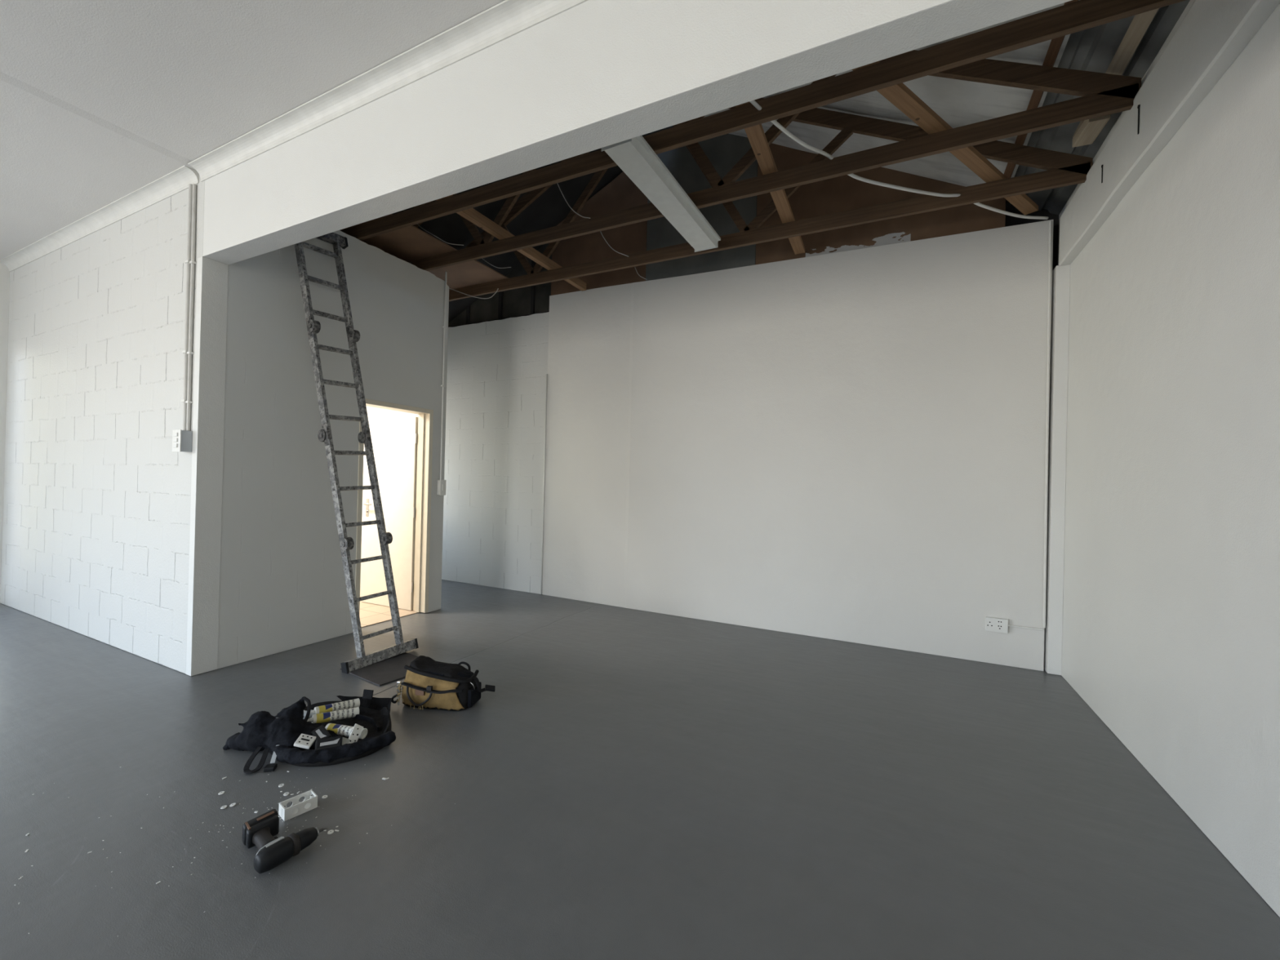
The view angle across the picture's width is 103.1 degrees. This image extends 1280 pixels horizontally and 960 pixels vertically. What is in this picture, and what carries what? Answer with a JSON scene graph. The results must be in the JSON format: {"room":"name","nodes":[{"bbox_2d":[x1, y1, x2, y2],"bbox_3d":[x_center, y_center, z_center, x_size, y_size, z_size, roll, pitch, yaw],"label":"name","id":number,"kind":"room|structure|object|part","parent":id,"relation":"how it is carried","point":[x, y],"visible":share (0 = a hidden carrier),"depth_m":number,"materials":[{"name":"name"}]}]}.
{"room":"empty commercial unit","nodes":[
{"label":"empty commercial unit","id":0,"kind":"room"},
{"bbox_2d":[0,262,9,603],"bbox_3d":[-8.171,-0.628,1.488,0.120,3.598,8.348,1,0,26],"label":"wall","id":1,"kind":"structure","parent":0,"point":[4,271],"depth_m":5.05,"materials":[{"name":"white paint"}]},
{"bbox_2d":[0,175,228,674],"bbox_3d":[-4.603,-0.531,4.293,3.780,3.598,0.148,1,0,26],"label":"wall","id":2,"kind":"structure","parent":0,"point":[97,495],"depth_m":4.03,"materials":[{"name":"white brick"}]},
{"bbox_2d":[0,164,199,271],"bbox_3d":[-4.649,-2.079,4.214,3.705,0.080,0.078,1,0,26],"label":"trim","id":3,"kind":"structure","parent":2,"relation":"attached to","point":[178,180],"depth_m":3.98,"materials":[{"name":"paint"}]},
{"bbox_2d":[172,429,192,452],"bbox_3d":[-3.069,-0.260,3.403,0.108,0.148,0.076,1,0,26],"label":"switch box","id":4,"kind":"object","parent":2,"relation":"attached to","point":[182,440],"visible":1,"depth_m":3.38,"materials":[{"name":"grey plastic"}]},
{"bbox_3d":[-3.081,-0.261,3.379,0.108,0.148,0.006,1,0,26],"label":"plate","id":5,"kind":"part","parent":4,"relation":"part of","materials":[{"name":"white plastic"}]},
{"bbox_2d":[180,183,192,430],"bbox_3d":[-3.059,-1.166,3.441,0.047,1.668,0.035,1,0,26],"label":"conduit pipe","id":6,"kind":"object","parent":2,"relation":"attached to","point":[190,185],"visible":0.75,"depth_m":3.43,"materials":[{"name":"paint"}]},
{"bbox_2d":[185,183,196,431],"bbox_3d":[-3.020,-1.163,3.422,0.036,1.663,0.026,1,0,26],"label":"conduit pipe","id":7,"kind":"object","parent":2,"relation":"attached to","point":[193,262],"visible":1,"depth_m":3.42,"materials":[{"name":"paint"}]},
{"bbox_2d":[187,0,588,182],"bbox_3d":[-0.592,-1.986,2.200,5.275,0.080,0.078,1,0,26],"label":"trim","id":8,"kind":"structure","parent":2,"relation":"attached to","point":[506,19],"depth_m":2.52,"materials":[{"name":"paint"}]},
{"bbox_2d":[202,0,1071,264],"bbox_3d":[-0.499,-1.811,2.277,5.310,0.750,0.148,1,0,26],"label":"beam","id":9,"kind":"structure","parent":2,"relation":"attached to","point":[592,75],"depth_m":2.12,"materials":[{"name":"white paint"}]},
{"bbox_2d":[0,0,504,259],"bbox_3d":[-4.014,-2.167,-0.567,9.090,0.100,8.080,1,0,26],"label":"ceiling","id":10,"kind":"structure","parent":0,"point":[101,100],"depth_m":2.60,"materials":[{"name":"paint"}]},
{"bbox_2d":[217,230,448,669],"bbox_3d":[-2.515,-0.378,4.422,0.150,3.396,1.942,1,0,26],"label":"wall","id":11,"kind":"structure","parent":0,"point":[282,585],"depth_m":3.99,"materials":[{"name":"white paint"}]},
{"bbox_2d":[186,256,228,675],"bbox_3d":[-2.949,-0.092,3.465,0.066,2.797,0.149,1,0,26],"label":"pillar","id":12,"kind":"structure","parent":11,"relation":"attached to","point":[211,300],"depth_m":3.44,"materials":[{"name":"white paint"}]},
{"bbox_2d":[355,398,433,613],"bbox_3d":[-2.687,0.296,4.958,0.923,2.029,0.781,1,0,26],"label":"door","id":13,"kind":"structure","parent":11,"relation":"in","point":[402,446],"depth_m":5.18,"materials":[{"name":"white wood"}]},
{"bbox_3d":[-2.876,0.292,5.375,0.130,0.190,0.054,1,0,25],"label":"handle","id":14,"kind":"part","parent":13,"relation":"part of","materials":[{"name":"metal"}]},
{"bbox_2d":[436,480,446,495],"bbox_3d":[-2.028,0.077,5.195,0.054,0.156,0.074,1,0,26],"label":"light switch","id":15,"kind":"object","parent":11,"relation":"attached to","point":[441,490],"visible":1,"depth_m":5.17,"materials":[{"name":"plastic"}]},
{"bbox_3d":[-2.012,0.077,5.187,0.006,0.156,0.074,1,0,26],"label":"plate","id":16,"kind":"part","parent":15,"relation":"part of","materials":[{"name":"white plastic"}]},
{"bbox_2d":[440,271,447,479],"bbox_3d":[-2.017,-1.066,5.208,0.025,2.135,0.040,1,0,26],"label":"conduit pipe","id":17,"kind":"object","parent":11,"relation":"attached to","point":[446,273],"visible":0.97,"depth_m":5.20,"materials":[{"name":"paint"}]},
{"bbox_2d":[341,0,1185,240],"bbox_3d":[-0.490,-2.884,3.438,6.290,1.704,0.036,1,0,26],"label":"roof truss","id":18,"kind":"object","parent":11,"relation":"on","point":[1081,15],"visible":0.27,"depth_m":2.68,"materials":[{"name":"brown wood"}]},
{"bbox_2d":[601,135,720,252],"bbox_3d":[0.209,-1.979,3.620,0.256,0.072,1.468,1,0,28],"label":"beam","id":19,"kind":"structure","parent":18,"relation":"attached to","point":[634,157],"depth_m":3.44,"materials":[{"name":"white metal"}]},
{"bbox_2d":[408,49,1141,271],"bbox_3d":[-0.181,-2.875,4.061,6.290,1.704,0.036,1,0,26],"label":"roof truss","id":20,"kind":"object","parent":11,"relation":"on","point":[1102,94],"visible":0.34,"depth_m":3.15,"materials":[{"name":"brown wood"}]},
{"bbox_2d":[340,213,508,289],"bbox_3d":[-2.414,-2.194,5.149,1.510,0.012,1.480,1,0,26],"label":"board","id":21,"kind":"object","parent":20,"relation":"on","point":[410,243],"visible":0.29,"depth_m":4.87,"materials":[{"name":"brown wood"}]},
{"bbox_2d":[417,223,463,245],"bbox_3d":[-1.796,-2.205,4.518,0.623,0.356,0.007,1,0,26],"label":"wire","id":22,"kind":"object","parent":21,"relation":"hanging from","point":[417,224],"visible":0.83,"depth_m":4.50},
{"bbox_2d":[448,288,498,298],"bbox_3d":[-1.868,-2.074,5.579,0.815,0.238,0.008,1,0,26],"label":"wire","id":23,"kind":"object","parent":21,"relation":"hanging from","point":[449,288],"visible":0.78,"depth_m":5.54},
{"bbox_2d":[481,257,511,268],"bbox_3d":[-1.466,-2.212,5.137,0.423,0.201,0.007,1,0,26],"label":"wire","id":24,"kind":"object","parent":21,"relation":"hanging from","point":[482,258],"visible":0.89,"depth_m":5.13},
{"bbox_2d":[435,195,586,291],"bbox_3d":[-1.112,-2.198,4.804,0.061,0.085,2.120,1,0,27],"label":"binder","id":25,"kind":"object","parent":20,"relation":"on","point":[471,215],"visible":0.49,"depth_m":4.55,"materials":[{"name":"brown wood"}]},
{"bbox_2d":[392,125,673,323],"bbox_3d":[-2.914,-2.373,5.495,6.100,3.040,3.450,1,0,26],"label":"sheeting","id":26,"kind":"object","parent":20,"relation":"on","point":[550,208],"visible":0.03,"depth_m":5.71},
{"bbox_2d":[556,182,590,218],"bbox_3d":[-0.518,-2.173,3.880,0.332,0.420,0.051,1,0,18],"label":"wire","id":27,"kind":"object","parent":26,"relation":"hanging from","point":[557,183],"visible":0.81,"depth_m":3.89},
{"bbox_2d":[600,231,628,257],"bbox_3d":[-0.241,-2.132,4.527,0.325,0.345,0.007,1,0,26],"label":"wire","id":28,"kind":"object","parent":26,"relation":"hanging from","point":[600,231],"visible":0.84,"depth_m":4.53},
{"bbox_2d":[735,102,805,254],"bbox_3d":[1.014,-2.125,3.748,0.092,0.036,2.120,1,0,26],"label":"binder","id":29,"kind":"object","parent":20,"relation":"on","point":[756,135],"visible":0.51,"depth_m":3.44,"materials":[{"name":"brown wood"}]},
{"bbox_2d":[749,100,1048,219],"bbox_3d":[1.696,-2.053,3.375,2.958,0.133,0.292,1,0,-24],"label":"conduit pipe","id":30,"kind":"object","parent":20,"relation":"on","point":[753,103],"visible":0.77,"depth_m":3.44,"materials":[{"name":"white plastic"}]},
{"bbox_2d":[852,61,1038,215],"bbox_3d":[2.040,-2.102,3.227,2.390,0.036,0.088,2,0,-35],"label":"diagonal brace","id":31,"kind":"object","parent":20,"relation":"on","point":[902,97],"visible":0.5,"depth_m":3.02,"materials":[{"name":"brown wood"}]},
{"bbox_2d":[1003,0,1078,177],"bbox_3d":[2.263,-2.332,2.785,0.077,0.089,3.100,1,0,26],"label":"purlin","id":32,"kind":"object","parent":20,"relation":"on","point":[1055,44],"visible":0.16,"depth_m":3.01,"materials":[{"name":"brown wood"}]},
{"bbox_2d":[1072,8,1159,137],"bbox_3d":[2.309,-2.196,2.247,0.081,0.060,2.180,1,0,26],"label":"purlin","id":33,"kind":"object","parent":20,"relation":"on","point":[1140,23],"visible":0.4,"depth_m":2.53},
{"bbox_2d":[1071,114,1110,147],"bbox_3d":[2.693,-2.098,3.037,0.100,0.055,0.240,1,0,22],"label":"timber offcut","id":34,"kind":"object","parent":33,"relation":"attached to","point":[1088,131],"visible":0.76,"depth_m":3.02,"materials":[{"name":"beige wood"}]},
{"bbox_2d":[360,406,417,596],"bbox_3d":[-3.635,-0.356,4.978,2.349,3.296,1.941,1,0,26],"label":"wall","id":35,"kind":"structure","parent":0,"point":[372,412],"depth_m":5.62,"materials":[{"name":"white paint"}]},
{"bbox_2d":[441,311,549,594],"bbox_3d":[-2.419,-0.353,6.747,2.955,3.366,0.110,1,0,26],"label":"wall","id":36,"kind":"structure","parent":0,"point":[497,370],"depth_m":6.38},
{"bbox_2d":[448,243,551,327],"bbox_3d":[-2.329,-2.596,6.824,2.937,1.200,0.055,1,0,26],"label":"dark boarding","id":37,"kind":"object","parent":36,"relation":"on","point":[532,300],"visible":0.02,"depth_m":6.49,"materials":[{"name":"black wood"}]},
{"bbox_3d":[-2.345,-2.061,6.815,2.937,0.040,0.040,1,0,26],"label":"rail","id":38,"kind":"part","parent":37,"relation":"part of","materials":[{"name":"wood"}]},
{"bbox_2d":[0,579,1279,959],"bbox_3d":[-4.102,1.330,1.700,12.500,0.128,14.000,1,0,26],"label":"floor","id":39,"kind":"structure","parent":0,"point":[629,784],"depth_m":2.11,"materials":[{"name":"paint"}]},
{"bbox_2d":[14,766,455,936],"bbox_3d":[-1.772,1.330,2.038,1.707,0.004,1.070,1,0,26],"label":"crumbs","id":40,"kind":"object","parent":39,"relation":"on","point":[383,778],"visible":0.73,"depth_m":1.97,"materials":[{"name":"white plastic"}]},
{"bbox_2d":[241,808,328,873],"bbox_3d":[-1.325,1.301,1.863,0.261,0.074,0.236,1,0,26],"label":"cordless drill","id":41,"kind":"object","parent":39,"relation":"on","point":[260,831],"visible":1,"depth_m":1.82,"materials":[{"name":"black plastic"}]},
{"bbox_2d":[278,789,317,821],"bbox_3d":[-1.385,1.318,2.060,0.066,0.046,0.117,1,0,38],"label":"box","id":42,"kind":"object","parent":39,"relation":"on","point":[310,802],"visible":1,"depth_m":2.05,"materials":[{"name":"white plastic"}]},
{"bbox_2d":[222,688,395,773],"bbox_3d":[-1.626,1.235,2.623,0.774,0.204,0.722,1,0,26],"label":"tool bag","id":43,"kind":"object","parent":39,"relation":"on","point":[277,735],"depth_m":2.49,"materials":[{"name":"black fabric"}]},
{"bbox_2d":[293,733,315,749],"bbox_3d":[-1.610,1.257,2.443,0.075,0.050,0.068,1,0,-12],"label":"socket plate","id":44,"kind":"object","parent":43,"relation":"in","point":[304,741],"visible":1,"depth_m":2.43,"materials":[{"name":"white plastic"}]},
{"bbox_3d":[-1.726,1.195,2.629,0.039,0.128,0.072,2,0,-29],"label":"carry handle","id":45,"kind":"part","parent":43,"relation":"part of","materials":[{"name":"black fabric"}]},
{"bbox_2d":[303,709,315,719],"bbox_3d":[-1.801,1.249,2.721,0.129,0.032,0.068,1,0,-1],"label":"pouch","id":46,"kind":"object","parent":43,"relation":"in","point":[311,710],"visible":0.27,"depth_m":2.71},
{"bbox_2d":[311,724,331,740],"bbox_3d":[-1.580,1.273,2.524,0.115,0.068,0.062,1,0,38],"label":"tool case","id":47,"kind":"object","parent":43,"relation":"in","point":[321,732],"visible":0.6,"depth_m":2.52,"materials":[{"name":"black plastic"}]},
{"bbox_2d":[315,735,342,750],"bbox_3d":[-1.492,1.271,2.438,0.110,0.060,0.064,1,0,-26],"label":"tool case","id":48,"kind":"object","parent":43,"relation":"in","point":[331,742],"visible":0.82,"depth_m":2.43,"materials":[{"name":"black plastic"}]},
{"bbox_2d":[306,706,359,724],"bbox_3d":[-1.647,1.268,2.727,0.246,0.068,0.049,2,0,-42],"label":"tube","id":49,"kind":"object","parent":43,"relation":"in","point":[348,713],"visible":0.84,"depth_m":2.71,"materials":[{"name":"white plastic"}]},
{"bbox_2d":[311,697,359,714],"bbox_3d":[-1.684,1.258,2.802,0.050,0.064,0.245,1,0,44],"label":"tube","id":50,"kind":"object","parent":43,"relation":"in","point":[354,703],"visible":0.8,"depth_m":2.80,"materials":[{"name":"white plastic"}]},
{"bbox_2d":[324,723,367,738],"bbox_3d":[-1.515,1.281,2.597,0.244,0.050,0.050,1,0,12],"label":"tube","id":51,"kind":"object","parent":43,"relation":"in","point":[341,730],"visible":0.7,"depth_m":2.58,"materials":[{"name":"white plastic"}]},
{"bbox_2d":[342,737,350,745],"bbox_3d":[-1.438,1.266,2.461,0.054,0.036,0.032,1,0,-4],"label":"paper scrap","id":52,"kind":"object","parent":43,"relation":"in","point":[344,740],"visible":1,"depth_m":2.46,"materials":[{"name":"white paper"}]},
{"bbox_3d":[-1.408,1.261,2.509,0.027,0.096,0.098,1,0,6],"label":"perforated bracket","id":53,"kind":"part","parent":43,"relation":"part of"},
{"bbox_2d":[327,829,333,834],"bbox_3d":[-1.181,1.345,1.941,0.021,0.004,0.021,1,0,35],"label":"disc","id":54,"kind":"object","parent":39,"relation":"on","point":[330,832],"visible":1,"depth_m":1.94,"materials":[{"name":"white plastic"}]},
{"bbox_2d":[294,232,418,673],"bbox_3d":[-2.229,-0.331,3.888,0.935,3.342,0.569,1,0,20],"label":"ladder","id":55,"kind":"object","parent":39,"relation":"on","point":[313,326],"visible":0.98,"depth_m":3.85,"materials":[{"name":"metal"}]},
{"bbox_3d":[-2.557,-1.581,3.850,0.064,0.824,0.027,-14,-5,29],"label":"rail","id":56,"kind":"part","parent":55,"relation":"part of","materials":[{"name":"metal"}]},
{"bbox_3d":[-2.388,-0.738,3.782,0.064,0.742,0.027,-14,-5,29],"label":"rail","id":57,"kind":"part","parent":55,"relation":"part of","materials":[{"name":"metal"}]},
{"bbox_3d":[-2.227,0.066,3.718,0.064,0.742,0.027,-14,-5,29],"label":"rail","id":58,"kind":"part","parent":55,"relation":"part of","materials":[{"name":"metal"}]},
{"bbox_3d":[-2.409,-1.589,4.118,0.064,0.824,0.027,-14,-5,29],"label":"rail","id":59,"kind":"part","parent":55,"relation":"part of","materials":[{"name":"metal"}]},
{"bbox_3d":[-2.059,0.898,3.650,0.064,0.802,0.027,-14,-5,29],"label":"rail","id":60,"kind":"part","parent":55,"relation":"part of","materials":[{"name":"metal"}]},
{"bbox_3d":[-2.240,-0.746,4.050,0.064,0.742,0.027,-14,-5,29],"label":"rail","id":61,"kind":"part","parent":55,"relation":"part of","materials":[{"name":"metal"}]},
{"bbox_3d":[-2.079,0.058,3.985,0.064,0.742,0.027,-14,-5,29],"label":"rail","id":62,"kind":"part","parent":55,"relation":"part of","materials":[{"name":"metal"}]},
{"bbox_3d":[-1.912,0.890,3.918,0.064,0.802,0.027,-14,-5,29],"label":"rail","id":63,"kind":"part","parent":55,"relation":"part of","materials":[{"name":"metal"}]},
{"bbox_2d":[340,652,418,685],"bbox_3d":[-1.771,1.333,3.622,0.490,0.008,0.463,1,0,33],"label":"board","id":64,"kind":"object","parent":39,"relation":"on","point":[390,669],"visible":0.5,"depth_m":3.54,"materials":[{"name":"grey"}]},
{"bbox_2d":[391,655,495,711],"bbox_3d":[-1.172,1.224,3.066,0.575,0.252,0.292,1,0,8],"label":"tool bag","id":65,"kind":"object","parent":39,"relation":"on","point":[428,683],"visible":1,"depth_m":3.00,"materials":[{"name":"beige fabric"}]},
{"bbox_3d":[-1.225,1.265,2.990,0.396,0.148,0.052,1,0,8],"label":"panel","id":66,"kind":"part","parent":65,"relation":"part of","materials":[{"name":"beige fabric"}]},
{"bbox_3d":[-1.192,1.180,3.090,0.369,0.089,0.183,1,0,8],"label":"lid","id":67,"kind":"part","parent":65,"relation":"part of","materials":[{"name":"black fabric"}]},
{"bbox_3d":[-1.101,1.162,3.164,0.103,0.057,0.024,1,0,8],"label":"handle","id":68,"kind":"part","parent":65,"relation":"part of","materials":[{"name":"black fabric"}]},
{"bbox_2d":[542,219,1053,671],"bbox_3d":[1.007,-0.367,4.976,4.758,3.551,0.104,1,0,27],"label":"wall","id":69,"kind":"structure","parent":0,"point":[848,446],"depth_m":4.61,"materials":[{"name":"white paint"}]},
{"bbox_2d":[540,373,547,594],"bbox_3d":[-1.138,0.050,6.034,0.015,2.618,0.015,1,0,26],"label":"trim","id":70,"kind":"structure","parent":69,"relation":"attached to","point":[546,374],"depth_m":6.03,"materials":[{"name":"white paint"}]},
{"bbox_2d":[551,171,647,295],"bbox_3d":[-0.484,-2.800,5.790,1.252,1.551,0.012,1,0,26],"label":"panel","id":71,"kind":"object","parent":69,"relation":"attached to","point":[620,193],"visible":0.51,"depth_m":5.72,"materials":[{"name":"brown wood"}]},
{"bbox_2d":[645,133,757,280],"bbox_3d":[0.614,-2.856,5.245,1.189,1.714,0.012,1,0,26],"label":"panel","id":72,"kind":"object","parent":69,"relation":"attached to","point":[723,152],"visible":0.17,"depth_m":5.20,"materials":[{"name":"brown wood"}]},
{"bbox_2d":[755,142,1005,264],"bbox_3d":[2.046,-2.642,4.531,2.011,1.352,0.012,1,0,26],"label":"panel","id":73,"kind":"object","parent":69,"relation":"attached to","point":[843,193],"visible":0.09,"depth_m":4.55,"materials":[{"name":"brown paint"}]},
{"bbox_2d":[985,616,1008,633],"bbox_3d":[2.795,1.135,3.985,0.144,0.106,0.042,1,0,26],"label":"wall socket","id":74,"kind":"object","parent":69,"relation":"attached to","point":[992,624],"visible":1,"depth_m":3.97,"materials":[{"name":"white plastic"}]},
{"bbox_2d":[1008,624,1044,631],"bbox_3d":[2.967,1.137,3.914,0.232,0.014,0.014,1,0,26],"label":"conduit pipe","id":75,"kind":"object","parent":69,"relation":"attached to","point":[1009,625],"visible":1,"depth_m":3.91,"materials":[{"name":"paint"}]},
{"bbox_2d":[1042,221,1052,627],"bbox_3d":[3.100,-0.425,3.867,0.032,3.095,0.017,1,0,26],"label":"conduit pipe","id":76,"kind":"object","parent":69,"relation":"attached to","point":[1050,222],"visible":1,"depth_m":3.86,"materials":[{"name":"paint"}]},
{"bbox_2d":[703,0,1079,186],"bbox_3d":[1.103,-3.041,3.512,2.830,1.430,3.450,1,0,26],"label":"roof panel","id":77,"kind":"structure","parent":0,"point":[959,103],"depth_m":3.61,"materials":[{"name":"grey metal"}]},
{"bbox_2d":[755,203,1058,271],"bbox_3d":[-0.171,-1.266,5.886,7.910,5.300,0.080,1,0,26],"label":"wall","id":78,"kind":"structure","parent":0,"point":[1010,220],"depth_m":4.15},
{"bbox_2d":[1057,0,1279,917],"bbox_3d":[0.845,-0.591,-1.144,0.190,3.948,11.650,1,0,26],"label":"wall","id":79,"kind":"structure","parent":0,"point":[1171,632],"depth_m":2.21,"materials":[{"name":"white paint"}]},
{"bbox_2d":[448,97,1093,301],"bbox_3d":[0.138,-2.865,4.703,6.290,1.704,0.036,1,0,26],"label":"roof truss","id":80,"kind":"object","parent":79,"relation":"on","point":[1064,169],"visible":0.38,"depth_m":4.00,"materials":[{"name":"brown wood"}]},
{"bbox_2d":[1043,264,1070,675],"bbox_3d":[3.164,-0.079,3.857,0.084,3.073,0.115,1,0,26],"label":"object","id":81,"kind":"structure","parent":79,"relation":"attached to","point":[1053,629],"depth_m":3.81,"materials":[{"name":"white paint"}]},
{"bbox_2d":[1005,0,1190,214],"bbox_3d":[2.557,-2.255,2.778,0.920,0.453,3.450,1,0,26],"label":"sheeting","id":82,"kind":"object","parent":79,"relation":"on","point":[1093,49],"visible":0.09,"depth_m":2.76,"materials":[{"name":"grey metal"}]},
{"bbox_2d":[1101,164,1102,182],"bbox_3d":[2.759,-1.828,3.034,0.005,0.108,0.016,1,0,26],"label":"wall slot","id":83,"kind":"object","parent":79,"relation":"attached to","point":[1101,165],"visible":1,"depth_m":3.03,"materials":[{"name":"black"}]},
{"bbox_2d":[1137,104,1139,134],"bbox_3d":[2.537,-1.835,2.586,0.005,0.148,0.016,1,0,26],"label":"wall slot","id":84,"kind":"object","parent":79,"relation":"attached to","point":[1138,106],"visible":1,"depth_m":2.58,"materials":[{"name":"black"}]},
{"bbox_2d":[1058,0,1279,266],"bbox_3d":[0.705,-1.917,-1.188,0.074,0.484,11.150,1,0,26],"label":"beam","id":85,"kind":"structure","parent":79,"relation":"attached to","point":[1209,36],"depth_m":2.37,"materials":[{"name":"white paint"}]}
]}

